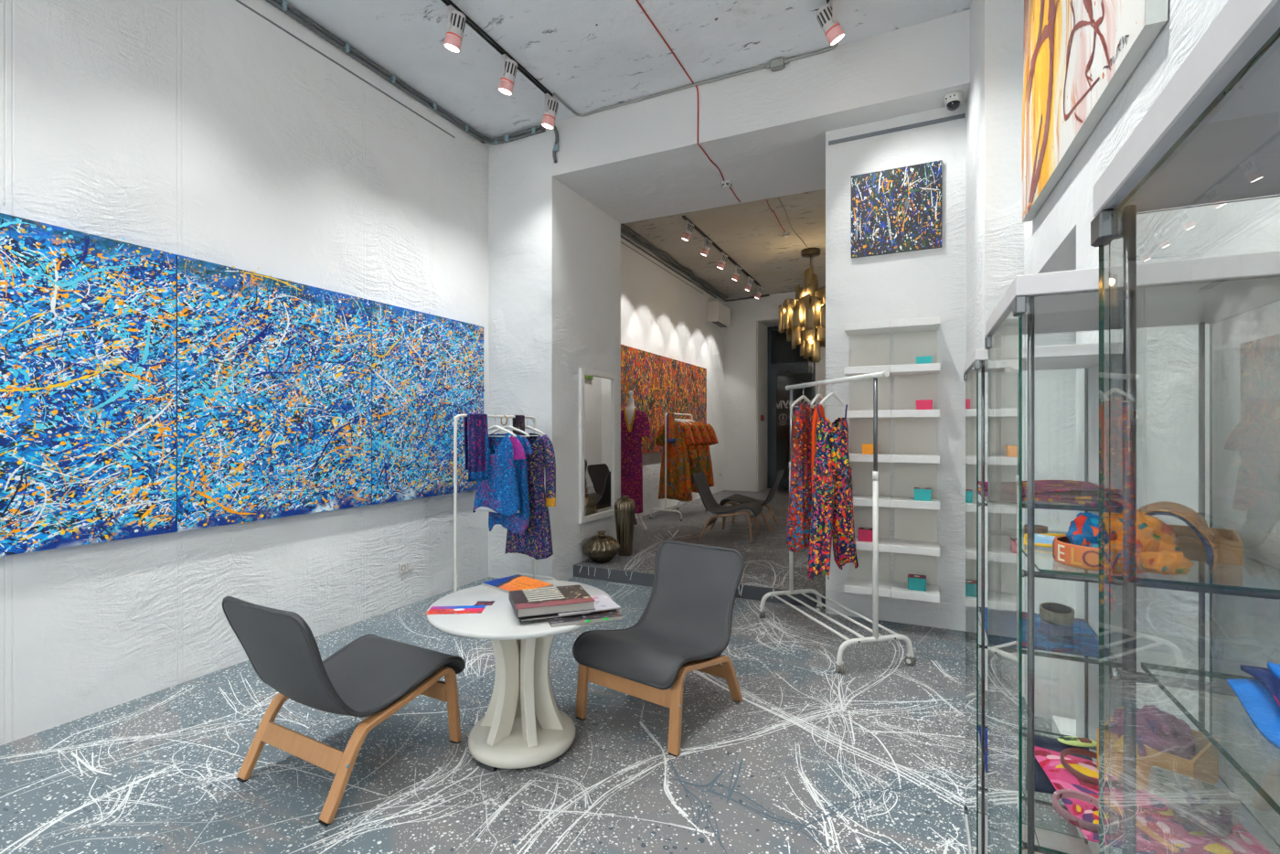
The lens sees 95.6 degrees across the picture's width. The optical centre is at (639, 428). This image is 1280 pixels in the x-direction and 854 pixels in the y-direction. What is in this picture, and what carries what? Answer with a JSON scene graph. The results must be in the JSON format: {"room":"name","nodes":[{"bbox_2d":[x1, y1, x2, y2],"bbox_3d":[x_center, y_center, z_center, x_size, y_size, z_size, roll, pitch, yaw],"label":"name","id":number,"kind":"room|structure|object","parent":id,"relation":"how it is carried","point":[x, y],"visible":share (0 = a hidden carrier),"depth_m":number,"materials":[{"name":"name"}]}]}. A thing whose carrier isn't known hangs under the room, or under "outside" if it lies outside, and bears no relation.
{"room":"clothing boutique","nodes":[
{"label":"clothing boutique","id":0,"kind":"room"},
{"bbox_2d":[0,0,724,746],"bbox_3d":[-1.151,-0.715,6.310,0.200,4.430,16.000,0,0,25],"label":"wall","id":1,"kind":"structure","parent":0,"point":[203,130],"depth_m":3.44,"materials":[{"name":"white paint"}]},
{"bbox_2d":[0,213,184,555],"bbox_3d":[-2.774,-0.203,2.601,0.053,1.516,1.277,0,0,25],"label":"painting","id":2,"kind":"object","parent":1,"relation":"attached to","point":[88,322],"visible":1,"depth_m":2.78,"materials":[{"name":"blue paint"}]},
{"bbox_2d":[174,254,372,531],"bbox_3d":[-2.253,-0.207,3.693,0.053,1.540,1.251,0,0,25],"label":"painting","id":3,"kind":"object","parent":1,"relation":"attached to","point":[273,413],"visible":1,"depth_m":3.56,"materials":[{"name":"blue paint"}]},
{"bbox_2d":[234,0,455,138],"bbox_3d":[-2.975,-2.550,2.245,0.006,0.010,6.290,0,0,25],"label":"rail","id":4,"kind":"object","parent":1,"relation":"attached to","point":[239,1],"visible":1,"depth_m":4.04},
{"bbox_2d":[366,299,485,504],"bbox_3d":[-1.728,-0.194,4.795,0.053,1.521,1.282,0,0,25],"label":"painting","id":5,"kind":"object","parent":1,"relation":"attached to","point":[427,369],"visible":0.9,"depth_m":4.65,"materials":[{"name":"blue paint"}]},
{"bbox_2d":[620,344,652,453],"bbox_3d":[-0.091,-0.390,8.228,0.052,1.501,1.234,0,0,25],"label":"painting","id":6,"kind":"object","parent":1,"relation":"attached to","point":[636,365],"visible":0.61,"depth_m":8.35,"materials":[{"name":"red paint"}]},
{"bbox_2d":[652,353,682,452],"bbox_3d":[0.445,-0.390,9.350,0.052,1.500,1.242,0,0,25],"label":"painting","id":7,"kind":"object","parent":1,"relation":"attached to","point":[667,373],"visible":0.7,"depth_m":9.20,"materials":[{"name":"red paint"}]},
{"bbox_2d":[682,362,706,425],"bbox_3d":[0.977,-0.399,10.466,0.052,1.518,1.234,0,0,25],"label":"painting","id":8,"kind":"object","parent":1,"relation":"attached to","point":[694,377],"visible":0.64,"depth_m":10.45,"materials":[{"name":"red paint"}]},
{"bbox_2d":[706,300,730,328],"bbox_3d":[1.566,-2.249,11.507,0.230,0.412,0.820,0,0,25],"label":"air conditioner","id":9,"kind":"object","parent":1,"relation":"attached to","point":[718,314],"visible":1,"depth_m":11.19,"materials":[{"name":"white plastic"}]},
{"bbox_2d":[0,576,1079,853],"bbox_3d":[-0.658,1.459,1.472,4.855,0.121,7.290,0,0,25],"label":"floor","id":10,"kind":"structure","parent":0,"point":[869,757],"depth_m":2.40,"materials":[{"name":"paint"}]},
{"bbox_2d":[222,596,465,826],"bbox_3d":[-1.218,1.019,2.434,0.590,0.762,0.755,0,0,29],"label":"lounge chair","id":11,"kind":"object","parent":10,"relation":"on","point":[375,677],"visible":1,"depth_m":2.27,"materials":[{"name":"grey fabric"}]},
{"bbox_2d":[453,414,556,592],"bbox_3d":[-1.110,0.645,4.571,0.497,1.510,0.981,0,0,25],"label":"clothes rack","id":12,"kind":"object","parent":10,"relation":"on","point":[456,418],"visible":0.45,"depth_m":4.13,"materials":[{"name":"white metal"}]},
{"bbox_2d":[463,413,489,481],"bbox_3d":[-1.222,0.137,4.333,0.056,0.503,0.217,0,0,25],"label":"scarf","id":13,"kind":"object","parent":12,"relation":"hanging from","point":[475,429],"visible":1,"depth_m":4.32,"materials":[{"name":"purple fabric"}]},
{"bbox_2d":[488,414,516,437],"bbox_3d":[-1.129,-0.025,4.532,0.406,0.179,0.035,0,0,25],"label":"clothes hanger","id":14,"kind":"object","parent":12,"relation":"hanging from","point":[494,426],"visible":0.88,"depth_m":4.51,"materials":[{"name":"white plastic"}]},
{"bbox_2d":[472,433,525,516],"bbox_3d":[-1.102,0.351,4.521,0.507,0.629,0.153,0,0,25],"label":"blouse","id":15,"kind":"object","parent":14,"relation":"hanging from","point":[498,494],"visible":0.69,"depth_m":4.45,"materials":[{"name":"blue fabric"}]},
{"bbox_2d":[489,417,530,437],"bbox_3d":[-1.060,-0.025,4.677,0.406,0.179,0.035,0,0,22],"label":"clothes hanger","id":16,"kind":"object","parent":12,"relation":"hanging from","point":[507,426],"visible":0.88,"depth_m":4.65,"materials":[{"name":"white plastic"}]},
{"bbox_2d":[488,432,533,533],"bbox_3d":[-1.053,0.433,4.671,0.442,0.804,0.156,0,0,22],"label":"blouse","id":17,"kind":"object","parent":16,"relation":"hanging from","point":[517,523],"visible":0.53,"depth_m":4.59,"materials":[{"name":"blue fabric"}]},
{"bbox_2d":[524,415,544,436],"bbox_3d":[-0.952,-0.025,4.902,0.406,0.179,0.035,0,0,28],"label":"clothes hanger","id":18,"kind":"object","parent":12,"relation":"hanging from","point":[527,426],"visible":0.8,"depth_m":4.86,"materials":[{"name":"white plastic"}]},
{"bbox_2d":[504,433,555,559],"bbox_3d":[-0.933,0.553,4.895,0.554,1.035,0.199,0,0,28],"label":"dress","id":19,"kind":"object","parent":18,"relation":"hanging from","point":[536,542],"visible":0.54,"depth_m":4.80,"materials":[{"name":"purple fabric"}]},
{"bbox_2d":[426,579,612,771],"bbox_3d":[-0.522,1.086,2.581,0.804,0.628,0.804,0,0,5],"label":"round table","id":20,"kind":"object","parent":10,"relation":"on","point":[523,725],"visible":0.8,"depth_m":2.47,"materials":[{"name":"beige paint"}]},
{"bbox_2d":[425,605,486,614],"bbox_3d":[-0.783,0.771,2.475,0.230,0.002,0.108,0,0,-5],"label":"leaflet","id":21,"kind":"object","parent":20,"relation":"on","point":[463,609],"visible":1,"depth_m":2.47,"materials":[{"name":"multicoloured paper"}]},
{"bbox_2d":[481,574,553,593],"bbox_3d":[-0.603,0.765,2.852,0.285,0.013,0.215,0,0,43],"label":"book","id":22,"kind":"object","parent":20,"relation":"on","point":[515,582],"visible":0.9,"depth_m":2.84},
{"bbox_2d":[546,608,622,627],"bbox_3d":[-0.246,0.765,2.416,0.290,0.014,0.235,0,0,-19],"label":"book","id":23,"kind":"object","parent":20,"relation":"on","point":[613,614],"visible":0.46,"depth_m":2.32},
{"bbox_2d":[518,612,591,622],"bbox_3d":[-0.374,0.752,2.433,0.290,0.012,0.235,0,0,-21],"label":"book","id":24,"kind":"object","parent":23,"relation":"on","point":[556,615],"visible":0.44,"depth_m":2.31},
{"bbox_2d":[557,594,620,616],"bbox_3d":[-0.238,0.743,2.451,0.260,0.006,0.200,0,0,-23],"label":"magazine","id":25,"kind":"object","parent":24,"relation":"on","point":[602,602],"visible":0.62,"depth_m":2.43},
{"bbox_2d":[508,584,595,618],"bbox_3d":[-0.376,0.721,2.445,0.315,0.036,0.265,0,0,-20],"label":"book","id":26,"kind":"object","parent":25,"relation":"on","point":[528,602],"visible":1,"depth_m":2.37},
{"bbox_2d":[572,540,744,757],"bbox_3d":[0.123,1.019,2.920,0.590,0.762,0.755,0,0,36],"label":"lounge chair","id":27,"kind":"object","parent":10,"relation":"on","point":[684,626],"visible":1,"depth_m":2.96,"materials":[{"name":"grey fabric"}]},
{"bbox_2d":[758,370,916,672],"bbox_3d":[1.260,0.535,3.854,0.530,1.730,1.163,0,0,-14],"label":"clothes rack","id":28,"kind":"object","parent":10,"relation":"on","point":[910,659],"visible":0.98,"depth_m":3.42,"materials":[{"name":"silver metal"}]},
{"bbox_2d":[790,382,814,408],"bbox_3d":[1.178,-0.242,4.189,0.043,0.182,0.347,0,0,42],"label":"clothes hanger","id":29,"kind":"object","parent":28,"relation":"hanging from","point":[805,398],"visible":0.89,"depth_m":4.16,"materials":[{"name":"white plastic"}]},
{"bbox_2d":[786,403,812,552],"bbox_3d":[1.181,0.339,4.185,0.208,1.049,0.348,0,0,42],"label":"dress","id":30,"kind":"object","parent":29,"relation":"hanging from","point":[798,526],"visible":0.78,"depth_m":4.09,"materials":[{"name":"multicoloured fabric"}]},
{"bbox_2d":[810,380,826,407],"bbox_3d":[1.228,-0.242,3.985,0.043,0.182,0.347,0,0,33],"label":"clothes hanger","id":31,"kind":"object","parent":28,"relation":"hanging from","point":[818,395],"visible":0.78,"depth_m":3.96,"materials":[{"name":"white plastic"}]},
{"bbox_2d":[811,404,824,492],"bbox_3d":[1.230,0.140,3.983,0.087,0.621,0.268,0,0,30],"label":"garment","id":32,"kind":"object","parent":31,"relation":"hanging from","point":[816,417],"visible":0.41,"depth_m":3.88,"materials":[{"name":"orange fabric"}]},
{"bbox_2d":[819,378,844,406],"bbox_3d":[1.267,-0.242,3.824,0.043,0.182,0.337,0,0,45],"label":"clothes hanger","id":33,"kind":"object","parent":28,"relation":"hanging from","point":[832,393],"visible":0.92,"depth_m":3.82,"materials":[{"name":"white plastic"}]},
{"bbox_2d":[807,404,858,580],"bbox_3d":[1.267,0.406,3.825,0.378,1.137,0.166,0,0,-24],"label":"dress","id":34,"kind":"object","parent":33,"relation":"hanging from","point":[832,514],"visible":1,"depth_m":3.77,"materials":[{"name":"fabric"}]},
{"bbox_2d":[963,341,1123,853],"bbox_3d":[1.229,0.585,1.796,0.371,1.630,0.438,0,0,25],"label":"display cabinet","id":35,"kind":"object","parent":10,"relation":"on","point":[1079,356],"visible":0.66,"depth_m":1.73,"materials":[{"name":"silver metal"}]},
{"bbox_2d":[978,725,1066,808],"bbox_3d":[1.239,1.042,1.791,0.326,0.005,0.402,0,0,25],"label":"glass shelf","id":36,"kind":"object","parent":35,"relation":"attached to","point":[983,789],"depth_m":1.65,"materials":[{"name":"glass"}]},
{"bbox_2d":[979,607,1117,660],"bbox_3d":[1.232,0.618,1.793,0.304,0.012,0.383,0,0,25],"label":"scarf","id":37,"kind":"object","parent":35,"relation":"on","point":[1084,641],"visible":0.44,"depth_m":1.69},
{"bbox_2d":[1040,619,1073,636],"bbox_3d":[1.246,0.595,1.738,0.064,0.034,0.052,0,0,-3],"label":"stand","id":38,"kind":"object","parent":37,"relation":"on","point":[1054,630],"visible":0.84,"depth_m":1.71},
{"bbox_2d":[1039,602,1074,625],"bbox_3d":[1.245,0.552,1.735,0.086,0.049,0.076,0,0,25],"label":"bangle","id":39,"kind":"object","parent":38,"relation":"on","point":[1051,613],"visible":1,"depth_m":1.72,"materials":[{"name":"grey metal"}]},
{"bbox_2d":[978,480,1121,506],"bbox_3d":[1.232,0.192,1.770,0.313,0.055,0.335,0,0,19],"label":"scarf","id":40,"kind":"object","parent":35,"relation":"on","point":[1063,491],"visible":0.61,"depth_m":1.65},
{"bbox_2d":[978,492,1123,509],"bbox_3d":[1.239,0.212,1.791,0.326,0.005,0.402,0,0,25],"label":"glass shelf","id":41,"kind":"object","parent":35,"relation":"attached to","point":[1042,505],"depth_m":1.62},
{"bbox_2d":[978,607,1123,665],"bbox_3d":[1.239,0.627,1.791,0.326,0.005,0.402,0,0,25],"label":"glass shelf","id":42,"kind":"object","parent":35,"relation":"attached to","point":[1066,657],"depth_m":1.61,"materials":[{"name":"glass"}]},
{"bbox_2d":[984,250,1279,853],"bbox_3d":[0.823,0.585,0.985,0.371,1.630,0.438,0,0,25],"label":"display cabinet","id":43,"kind":"object","parent":10,"relation":"on","point":[1200,292],"visible":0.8,"depth_m":0.94,"materials":[{"name":"silver metal"}]},
{"bbox_2d":[1024,533,1066,547],"bbox_3d":[0.760,0.203,1.062,0.115,0.012,0.147,0,0,25],"label":"napkin","id":44,"kind":"object","parent":43,"relation":"on","point":[1044,540],"visible":0.44,"depth_m":1.05,"materials":[{"name":"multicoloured fabric"}]},
{"bbox_2d":[1025,734,1092,794],"bbox_3d":[0.773,0.616,1.065,0.110,0.016,0.228,0,0,33],"label":"pouch","id":45,"kind":"object","parent":43,"relation":"on","point":[1042,784],"visible":0.27,"depth_m":1.08,"materials":[{"name":"blue fabric"}]},
{"bbox_2d":[1057,736,1097,746],"bbox_3d":[0.849,0.604,1.124,0.072,0.013,0.034,0,0,8],"label":"brooch","id":46,"kind":"object","parent":45,"relation":"on","point":[1079,741],"visible":0.99,"depth_m":1.12,"materials":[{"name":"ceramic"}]},
{"bbox_2d":[1052,535,1145,573],"bbox_3d":[0.713,0.193,0.900,0.119,0.034,0.119,0,0,25],"label":"bracelet","id":47,"kind":"object","parent":43,"relation":"on","point":[1064,552],"visible":0.69,"depth_m":0.87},
{"bbox_2d":[1066,511,1180,552],"bbox_3d":[0.739,0.161,0.892,0.147,0.072,0.107,0,0,17],"label":"scarf","id":48,"kind":"object","parent":43,"relation":"on","point":[1154,535],"visible":0.59,"depth_m":0.87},
{"bbox_2d":[1022,529,1279,593],"bbox_3d":[0.832,0.212,0.980,0.326,0.005,0.402,0,0,25],"label":"glass shelf","id":49,"kind":"object","parent":43,"relation":"attached to","point":[1186,586],"depth_m":0.82,"materials":[{"name":"glass"}]},
{"bbox_2d":[1022,726,1279,853],"bbox_3d":[0.832,0.627,0.980,0.326,0.005,0.402,0,0,25],"label":"glass shelf","id":50,"kind":"object","parent":43,"relation":"attached to","point":[1032,848],"depth_m":0.90,"materials":[{"name":"glass"}]},
{"bbox_2d":[1034,746,1271,853],"bbox_3d":[0.812,0.601,0.934,0.277,0.014,0.270,0,0,25],"label":"scarf","id":51,"kind":"object","parent":43,"relation":"on","point":[1153,811],"visible":0.49,"depth_m":0.90,"materials":[{"name":"fabric"}]},
{"bbox_2d":[1052,789,1119,834],"bbox_3d":[0.682,0.586,0.891,0.082,0.018,0.082,0,0,25],"label":"bangle","id":52,"kind":"object","parent":51,"relation":"on","point":[1061,794],"visible":0.94,"depth_m":0.89,"materials":[{"name":"plastic"}]},
{"bbox_2d":[1060,747,1123,788],"bbox_3d":[0.781,0.585,1.004,0.088,0.020,0.088,0,0,25],"label":"bangle","id":53,"kind":"object","parent":51,"relation":"on","point":[1069,751],"visible":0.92,"depth_m":0.99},
{"bbox_2d":[1098,797,1180,852],"bbox_3d":[0.749,0.594,0.876,0.012,0.003,0.120,0,0,-6],"label":"strap","id":54,"kind":"object","parent":51,"relation":"on","point":[1151,833],"visible":0.71,"depth_m":0.85,"materials":[{"name":"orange leather"}]},
{"bbox_2d":[1097,717,1218,789],"bbox_3d":[0.888,0.559,0.998,0.135,0.072,0.125,0,0,-33],"label":"cardboard box","id":55,"kind":"object","parent":51,"relation":"on","point":[1204,766],"visible":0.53,"depth_m":0.96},
{"bbox_2d":[1108,704,1195,760],"bbox_3d":[0.873,0.521,0.997,0.127,0.086,0.120,0,0,-33],"label":"scarf","id":56,"kind":"object","parent":55,"relation":"in","point":[1161,730],"visible":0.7,"depth_m":0.97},
{"bbox_2d":[1147,765,1240,825],"bbox_3d":[0.840,0.556,0.883,0.107,0.078,0.086,0,0,25],"label":"paper","id":57,"kind":"object","parent":51,"relation":"on","point":[1164,784],"visible":0.89,"depth_m":0.86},
{"bbox_2d":[1166,797,1238,837],"bbox_3d":[0.837,0.563,0.865,0.067,0.053,0.072,0,0,-28],"label":"scarf","id":58,"kind":"object","parent":51,"relation":"on","point":[1221,825],"visible":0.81,"depth_m":0.84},
{"bbox_2d":[1139,549,1193,575],"bbox_3d":[0.754,0.192,0.843,0.079,0.034,0.042,0,0,20],"label":"scarf","id":59,"kind":"object","parent":43,"relation":"on","point":[1165,562],"visible":0.88,"depth_m":0.83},
{"bbox_2d":[1136,501,1218,570],"bbox_3d":[0.839,0.167,0.927,0.124,0.096,0.122,0,0,-44],"label":"bangle","id":60,"kind":"object","parent":43,"relation":"on","point":[1193,519],"visible":0.59,"depth_m":0.89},
{"bbox_2d":[1166,523,1242,565],"bbox_3d":[0.934,0.192,0.979,0.105,0.036,0.150,0,0,43],"label":"cardboard box","id":61,"kind":"object","parent":43,"relation":"on","point":[1230,544],"visible":0.57,"depth_m":0.93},
{"bbox_2d":[1090,0,1279,853],"bbox_3d":[0.502,0.585,0.276,0.371,1.630,0.438,0,0,25],"label":"display cabinet","id":62,"kind":"object","parent":10,"relation":"on","point":[1211,134],"visible":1,"depth_m":0.47,"materials":[{"name":"silver metal"}]},
{"bbox_2d":[1141,661,1279,815],"bbox_3d":[0.512,0.212,0.271,0.326,0.005,0.402,0,0,25],"label":"glass shelf","id":63,"kind":"object","parent":62,"relation":"attached to","point":[1147,677],"depth_m":0.49,"materials":[{"name":"glass"}]},
{"bbox_2d":[1226,661,1279,749],"bbox_3d":[0.521,0.189,0.330,0.231,0.057,0.194,0,0,32],"label":"scarf","id":64,"kind":"object","parent":62,"relation":"on","point":[1260,697],"visible":1,"depth_m":0.43,"materials":[{"name":"blue fabric"}]},
{"bbox_2d":[488,128,620,580],"bbox_3d":[-0.822,-0.665,5.937,0.715,4.130,1.336,0,0,25],"label":"wall pier","id":65,"kind":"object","parent":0,"point":[554,256],"visible":0.57,"depth_m":5.39,"materials":[{"name":"white paint"}]},
{"bbox_2d":[578,367,617,523],"bbox_3d":[-0.420,0.165,5.909,0.035,1.500,0.725,0,0,25],"label":"wall mirror","id":66,"kind":"object","parent":65,"relation":"attached to","point":[597,389],"visible":0.96,"depth_m":5.88,"materials":[{"name":"white paint"}]},
{"bbox_2d":[584,374,612,516],"bbox_3d":[-0.427,0.165,5.912,0.010,1.384,0.609,0,0,25],"label":"mirror glass","id":67,"kind":"object","parent":66,"relation":"attached to","point":[598,389],"depth_m":5.91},
{"bbox_2d":[285,0,971,138],"bbox_3d":[-0.734,-2.805,1.312,4.855,0.150,6.937,0,0,25],"label":"ceiling","id":68,"kind":"structure","parent":0,"point":[594,55],"depth_m":4.08,"materials":[{"name":"concrete"}]},
{"bbox_2d":[265,0,558,162],"bbox_3d":[-2.836,-2.540,2.469,0.780,0.366,6.777,0,0,32],"label":"cable conduit","id":69,"kind":"object","parent":68,"relation":"attached to","point":[282,5],"visible":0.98,"depth_m":4.50,"materials":[{"name":"metal"}]},
{"bbox_2d":[440,0,554,97],"bbox_3d":[-2.050,-2.718,1.975,0.038,0.024,6.200,0,0,25],"label":"ceiling track","id":70,"kind":"object","parent":68,"relation":"attached to","point":[468,21],"visible":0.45,"depth_m":4.12,"materials":[{"name":"black metal"}]},
{"bbox_2d":[443,4,466,53],"bbox_3d":[-1.200,-2.585,3.763,0.152,0.251,0.124,0,0,25],"label":"track spotlight","id":71,"kind":"object","parent":70,"relation":"attached to","point":[456,19],"visible":1,"depth_m":3.72,"materials":[{"name":"white plastic"}]},
{"bbox_2d":[498,53,517,95],"bbox_3d":[-0.968,-2.585,4.251,0.152,0.251,0.124,0,0,25],"label":"track spotlight","id":72,"kind":"object","parent":70,"relation":"attached to","point":[509,67],"visible":1,"depth_m":4.21,"materials":[{"name":"white plastic"}]},
{"bbox_2d":[541,93,558,128],"bbox_3d":[-0.735,-2.585,4.738,0.152,0.251,0.124,0,0,25],"label":"track spotlight","id":73,"kind":"object","parent":70,"relation":"attached to","point":[551,104],"visible":1,"depth_m":4.70,"materials":[{"name":"white plastic"}]},
{"bbox_2d":[635,0,740,202],"bbox_3d":[-0.452,-2.486,2.775,0.053,0.486,6.620,0,0,26],"label":"cable","id":74,"kind":"object","parent":68,"relation":"attached to","point":[638,3],"visible":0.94,"depth_m":4.49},
{"bbox_2d":[553,42,838,116],"bbox_3d":[0.360,-2.713,4.423,2.189,0.030,0.394,0,0,25],"label":"conduit","id":75,"kind":"object","parent":68,"relation":"attached to","point":[831,48],"visible":0.84,"depth_m":4.58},
{"bbox_3d":[-0.064,-2.718,1.028,0.038,0.024,6.200,0,0,26],"label":"ceiling track","id":76,"kind":"object","parent":68,"relation":"attached to","visible":0},
{"bbox_2d":[815,0,845,45],"bbox_3d":[1.214,-2.584,3.700,0.188,0.252,0.124,0,0,-10],"label":"track spotlight","id":77,"kind":"object","parent":76,"relation":"attached to","point":[834,32],"visible":1,"depth_m":3.66,"materials":[{"name":"white plastic"}]},
{"bbox_2d":[573,488,825,608],"bbox_3d":[2.742,1.393,8.600,4.855,0.213,8.516,0,0,25],"label":"floor","id":78,"kind":"structure","parent":0,"point":[766,560],"depth_m":6.32,"materials":[{"name":"paint"}]},
{"bbox_2d":[582,530,620,563],"bbox_3d":[-0.373,1.143,5.640,0.364,0.291,0.369,0,0,25],"label":"vase","id":79,"kind":"object","parent":78,"relation":"on","point":[601,548],"visible":1,"depth_m":5.53,"materials":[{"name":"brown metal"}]},
{"bbox_2d":[614,495,635,556],"bbox_3d":[-0.155,0.985,5.924,0.214,0.606,0.217,0,0,25],"label":"vase","id":80,"kind":"object","parent":78,"relation":"on","point":[624,506],"visible":0.98,"depth_m":5.85,"materials":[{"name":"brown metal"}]},
{"bbox_2d":[625,390,647,531],"bbox_3d":[-0.109,0.396,7.561,0.493,1.786,0.437,0,0,11],"label":"mannequin","id":81,"kind":"object","parent":78,"relation":"on","point":[630,409],"visible":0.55,"depth_m":7.43,"materials":[{"name":"white plastic"}]},
{"bbox_2d":[620,407,650,513],"bbox_3d":[-0.118,0.403,7.494,0.492,1.345,0.293,0,0,5],"label":"kaftan","id":82,"kind":"object","parent":81,"relation":"attached to","point":[631,438],"visible":0.69,"depth_m":7.39,"materials":[{"name":"fabric"}]},
{"bbox_2d":[650,412,706,521],"bbox_3d":[0.594,0.527,8.724,0.497,1.521,1.086,0,0,25],"label":"clothes rack","id":83,"kind":"object","parent":78,"relation":"on","point":[666,414],"visible":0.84,"depth_m":8.24,"materials":[{"name":"silver metal"}]},
{"bbox_2d":[692,470,762,543],"bbox_3d":[1.042,0.907,6.923,0.755,0.762,0.590,0,0,20],"label":"lounge chair","id":84,"kind":"object","parent":78,"relation":"on","point":[709,503],"visible":1,"depth_m":6.91,"materials":[{"name":"grey fabric"}]},
{"bbox_2d":[719,469,784,533],"bbox_3d":[1.475,0.907,7.574,0.755,0.762,0.590,0,0,22],"label":"lounge chair","id":85,"kind":"object","parent":78,"relation":"on","point":[736,498],"visible":0.86,"depth_m":7.44,"materials":[{"name":"grey fabric"}]},
{"bbox_2d":[620,189,825,298],"bbox_3d":[3.045,-2.805,9.003,5.055,0.150,7.527,0,0,25],"label":"ceiling","id":86,"kind":"structure","parent":0,"point":[750,233],"depth_m":8.44,"materials":[{"name":"concrete"}]},
{"bbox_2d":[620,224,769,301],"bbox_3d":[0.560,-2.667,9.465,0.927,0.118,6.132,0,0,33],"label":"cable conduit","id":87,"kind":"object","parent":86,"relation":"attached to","point":[648,245],"visible":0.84,"depth_m":9.39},
{"bbox_2d":[778,247,825,373],"bbox_3d":[2.608,-1.790,8.890,0.955,1.880,0.957,0,0,25],"label":"chandelier","id":88,"kind":"object","parent":86,"relation":"hanging from","point":[803,317],"visible":0.8,"depth_m":8.71,"materials":[{"name":"brown metal"}]},
{"bbox_2d":[552,10,970,223],"bbox_3d":[1.369,-2.493,4.892,4.140,0.475,1.336,0,0,25],"label":"ceiling beam","id":89,"kind":"structure","parent":0,"point":[764,130],"depth_m":4.60,"materials":[{"name":"paint"}]},
{"bbox_2d":[943,90,963,110],"bbox_3d":[2.120,-2.208,3.929,0.120,0.095,0.121,0,0,25],"label":"dome camera","id":90,"kind":"object","parent":89,"relation":"attached to","point":[952,101],"visible":1,"depth_m":3.90,"materials":[{"name":"white plastic"}]},
{"bbox_2d":[724,291,825,491],"bbox_3d":[3.956,-0.665,11.668,4.405,4.130,1.030,0,0,25],"label":"wall","id":91,"kind":"structure","parent":0,"point":[745,339],"depth_m":12.03,"materials":[{"name":"white paint"}]},
{"bbox_2d":[767,326,815,489],"bbox_3d":[3.302,-0.466,12.428,1.140,3.508,0.163,0,0,25],"label":"door","id":92,"kind":"structure","parent":91,"relation":"in","point":[773,369],"depth_m":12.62,"materials":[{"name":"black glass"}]},
{"bbox_2d":[825,102,966,630],"bbox_3d":[2.468,-0.432,4.508,1.826,3.665,1.083,0,0,25],"label":"wall pillar","id":93,"kind":"structure","parent":0,"point":[930,282],"depth_m":4.14,"materials":[{"name":"white paint"}]},
{"bbox_2d":[843,320,892,597],"bbox_3d":[1.633,0.204,4.153,0.301,1.895,0.275,0,0,25],"label":"wall shelf unit","id":94,"kind":"object","parent":93,"relation":"attached to","point":[869,342],"visible":0.68,"depth_m":4.23,"materials":[{"name":"white paint"}]},
{"bbox_2d":[828,113,965,145],"bbox_3d":[1.836,-2.163,4.203,0.905,0.026,0.012,0,0,25],"label":"rail","id":95,"kind":"object","parent":93,"relation":"attached to","point":[963,115],"visible":1,"depth_m":4.18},
{"bbox_2d":[851,157,944,257],"bbox_3d":[1.847,-1.581,4.186,0.615,0.618,0.030,0,0,25],"label":"painting","id":96,"kind":"object","parent":93,"relation":"attached to","point":[899,209],"visible":1,"depth_m":4.17,"materials":[{"name":"multicoloured paint"}]},
{"bbox_2d":[890,316,939,603],"bbox_3d":[1.906,0.204,4.023,0.301,1.895,0.275,0,0,25],"label":"wall shelf unit","id":97,"kind":"object","parent":93,"relation":"attached to","point":[915,548],"visible":0.98,"depth_m":4.11,"materials":[{"name":"white paint"}]},
{"bbox_2d":[907,573,926,591],"bbox_3d":[1.908,1.058,4.000,0.114,0.087,0.104,0,0,25],"label":"gift box","id":98,"kind":"object","parent":97,"relation":"on","point":[915,581],"visible":1,"depth_m":3.96,"materials":[{"name":"teal cardboard"}]},
{"bbox_2d":[966,0,1279,853],"bbox_3d":[1.110,-0.665,0.578,0.894,4.330,7.200,0,0,25],"label":"wall","id":99,"kind":"structure","parent":0,"point":[1000,247],"depth_m":1.37,"materials":[{"name":"white paint"}]},
{"bbox_2d":[1021,0,1168,222],"bbox_3d":[1.497,-1.579,2.023,0.042,1.348,1.763,0,0,25],"label":"painting","id":100,"kind":"object","parent":99,"relation":"attached to","point":[1078,55],"visible":1,"depth_m":1.96,"materials":[{"name":"paint"}]},
{"bbox_3d":[0.516,-0.148,8.562,0.407,0.179,0.035,0,0,31],"label":"clothes hanger","id":101,"kind":"object","parent":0,"visible":0},
{"bbox_2d":[655,420,695,501],"bbox_3d":[0.514,0.468,8.558,0.655,1.164,0.156,0,0,31],"label":"dress","id":102,"kind":"object","parent":101,"relation":"hanging from","point":[678,482],"visible":0.75,"depth_m":8.48,"materials":[{"name":"orange fabric"}]},
{"label":"clothes hanger","id":103,"kind":"object","parent":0,"visible":0},
{"bbox_2d":[682,421,703,459],"bbox_3d":[0.636,0.173,8.698,0.667,0.574,0.162,0,0,23],"label":"dress","id":104,"kind":"object","parent":103,"relation":"hanging from","point":[692,453],"visible":0.38,"depth_m":8.58,"materials":[{"name":"orange fabric"}]},
{"bbox_3d":[0.667,-0.148,8.878,0.407,0.179,0.035,0,0,14],"label":"clothes hanger","id":105,"kind":"object","parent":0,"visible":0},
{"bbox_2d":[688,421,711,492],"bbox_3d":[0.758,0.428,8.836,0.655,1.084,0.164,0,0,14],"label":"dress","id":106,"kind":"object","parent":105,"relation":"hanging from","point":[696,465],"visible":0.34,"depth_m":8.76,"materials":[{"name":"orange fabric"}]},
{"label":"clothes hanger","id":107,"kind":"object","parent":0,"visible":0},
{"bbox_2d":[693,421,718,486],"bbox_3d":[0.880,0.387,8.976,0.668,1.006,0.151,0,0,5],"label":"dress","id":108,"kind":"object","parent":107,"relation":"hanging from","point":[711,432],"visible":0.34,"depth_m":8.92,"materials":[{"name":"orange fabric"}]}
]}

